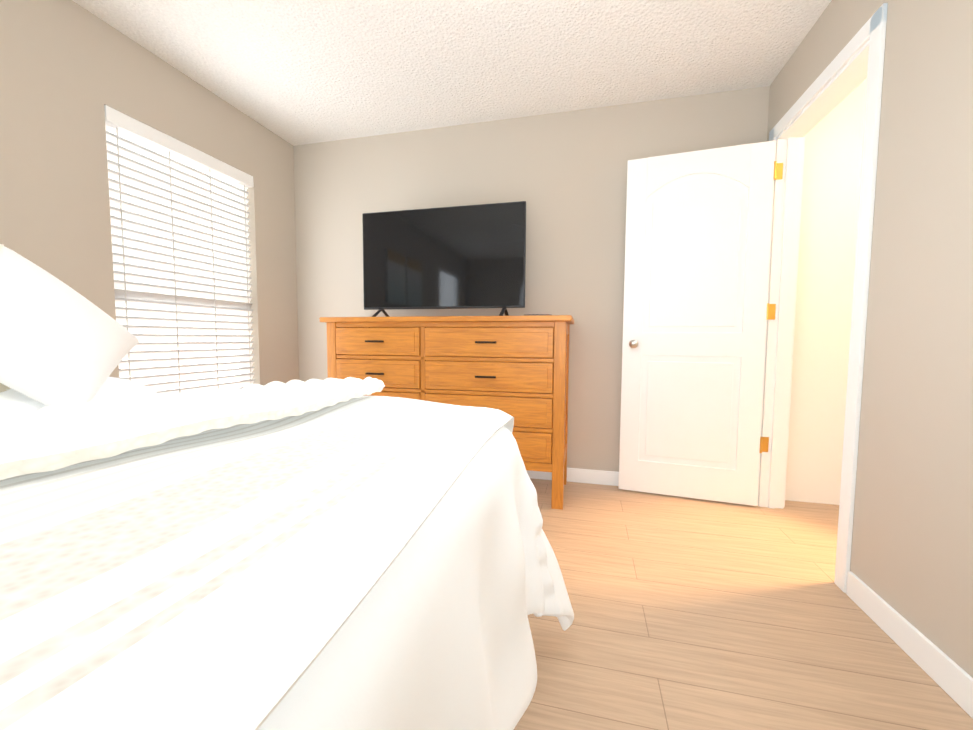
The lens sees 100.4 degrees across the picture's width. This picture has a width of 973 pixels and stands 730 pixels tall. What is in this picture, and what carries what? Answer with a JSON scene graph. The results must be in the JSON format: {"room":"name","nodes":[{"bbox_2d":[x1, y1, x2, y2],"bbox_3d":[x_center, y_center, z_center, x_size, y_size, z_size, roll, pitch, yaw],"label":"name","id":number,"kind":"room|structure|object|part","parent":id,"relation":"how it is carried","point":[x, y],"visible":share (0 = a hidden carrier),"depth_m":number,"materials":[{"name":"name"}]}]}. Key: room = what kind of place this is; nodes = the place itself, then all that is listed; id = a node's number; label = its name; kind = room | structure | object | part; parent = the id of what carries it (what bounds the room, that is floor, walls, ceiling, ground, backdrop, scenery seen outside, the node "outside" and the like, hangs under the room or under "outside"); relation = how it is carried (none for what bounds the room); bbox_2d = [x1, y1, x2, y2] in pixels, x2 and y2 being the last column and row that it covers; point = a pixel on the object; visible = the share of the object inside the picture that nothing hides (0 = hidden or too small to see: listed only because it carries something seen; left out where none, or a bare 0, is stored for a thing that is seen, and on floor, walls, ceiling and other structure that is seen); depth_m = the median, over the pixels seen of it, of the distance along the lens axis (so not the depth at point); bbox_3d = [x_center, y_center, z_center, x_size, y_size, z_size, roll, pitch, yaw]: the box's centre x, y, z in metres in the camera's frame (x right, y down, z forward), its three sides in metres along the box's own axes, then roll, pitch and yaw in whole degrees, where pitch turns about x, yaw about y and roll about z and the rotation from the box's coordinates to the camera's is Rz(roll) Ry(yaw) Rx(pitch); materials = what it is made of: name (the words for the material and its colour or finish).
{"room":"bedroom","nodes":[
{"label":"bedroom","id":0,"kind":"room"},
{"bbox_2d":[0,0,298,385],"bbox_3d":[-2.163,-0.309,0.731,0.120,2.440,5.360,1,4,14],"label":"wall","id":1,"kind":"structure","parent":0,"point":[69,69],"depth_m":1.87,"materials":[{"name":"beige paint"}]},
{"bbox_2d":[104,105,254,394],"bbox_3d":[-1.724,-0.329,2.396,0.162,1.855,0.950,1,4,14],"label":"window","id":2,"kind":"structure","parent":1,"relation":"in","point":[179,214],"depth_m":2.30,"materials":[{"name":"white plastic"}]},
{"bbox_2d":[72,0,831,145],"bbox_3d":[-0.535,-1.540,0.248,3.460,0.100,5.360,1,4,14],"label":"ceiling","id":3,"kind":"structure","parent":0,"point":[297,72],"depth_m":2.09,"materials":[{"name":"white paint"}]},
{"bbox_2d":[293,86,769,471],"bbox_3d":[0.144,-0.436,2.856,3.340,2.440,0.120,1,4,14],"label":"wall","id":4,"kind":"structure","parent":0,"point":[563,175],"depth_m":2.71,"materials":[{"name":"beige paint"}]},
{"bbox_2d":[526,468,618,485],"bbox_3d":[0.078,0.737,2.879,3.190,0.095,0.014,1,4,14],"label":"baseboard","id":5,"kind":"structure","parent":4,"relation":"attached to","point":[602,477],"depth_m":2.73,"materials":[{"name":"white wood"}]},
{"bbox_2d":[514,478,972,729],"bbox_3d":[0.082,1.008,0.261,4.760,0.100,5.360,1,4,14],"label":"floor","id":6,"kind":"structure","parent":0,"point":[695,614],"depth_m":1.35,"materials":[{"name":"brown wood"}]},
{"bbox_2d":[0,244,573,729],"bbox_3d":[-0.985,0.277,0.692,2.191,1.289,1.857,1,4,14],"label":"bed","id":7,"kind":"object","parent":6,"relation":"on","point":[328,554],"visible":1,"depth_m":0.46,"materials":[{"name":"white fabric"}]},
{"bbox_2d":[319,315,573,509],"bbox_3d":[-0.244,0.246,2.659,1.570,1.100,0.504,1,4,14],"label":"dresser","id":8,"kind":"object","parent":6,"relation":"on","point":[516,368],"visible":0.67,"depth_m":2.37,"materials":[{"name":"brown wood"}]},
{"bbox_2d":[362,201,525,316],"bbox_3d":[-0.298,-0.658,2.631,1.110,0.707,0.241,1,4,14],"label":"tv","id":9,"kind":"object","parent":8,"relation":"on","point":[464,257],"visible":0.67,"depth_m":2.61,"materials":[{"name":"black"}]},
{"bbox_2d":[785,78,866,504],"bbox_3d":[2.174,-0.383,1.460,1.270,2.540,1.860,1,4,14],"label":"wall","id":10,"kind":"structure","parent":0,"point":[829,210],"depth_m":2.35,"materials":[{"name":"white paint"}]},
{"bbox_2d":[767,0,972,677],"bbox_3d":[1.065,-0.234,-0.125,0.120,2.440,5.240,1,4,14],"label":"wall","id":11,"kind":"structure","parent":0,"point":[911,561],"depth_m":1.26,"materials":[{"name":"beige paint"}]},
{"bbox_2d":[757,3,887,592],"bbox_3d":[1.566,-0.222,1.915,0.152,2.152,0.914,1,4,14],"label":"door frame","id":12,"kind":"structure","parent":11,"relation":"attached to","point":[857,61],"depth_m":1.90,"materials":[{"name":"white wood"}]},
{"bbox_2d":[619,140,782,505],"bbox_3d":[1.236,-0.214,2.401,0.812,2.045,0.144,2,4,20],"label":"door","id":13,"kind":"structure","parent":12,"relation":"attached to","point":[696,272],"depth_m":2.39,"materials":[{"name":"white wood"}]},
{"bbox_3d":[1.605,-0.305,2.287,0.046,1.618,0.002,1,4,14],"label":"door hinge leaves","id":14,"kind":"part","parent":13,"relation":"part of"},
{"bbox_2d":[846,571,972,718],"bbox_3d":[0.889,0.962,-0.453,0.014,0.095,4.130,1,4,14],"label":"baseboard","id":15,"kind":"structure","parent":11,"relation":"attached to","point":[951,678],"depth_m":1.22,"materials":[{"name":"white wood"}]}
]}

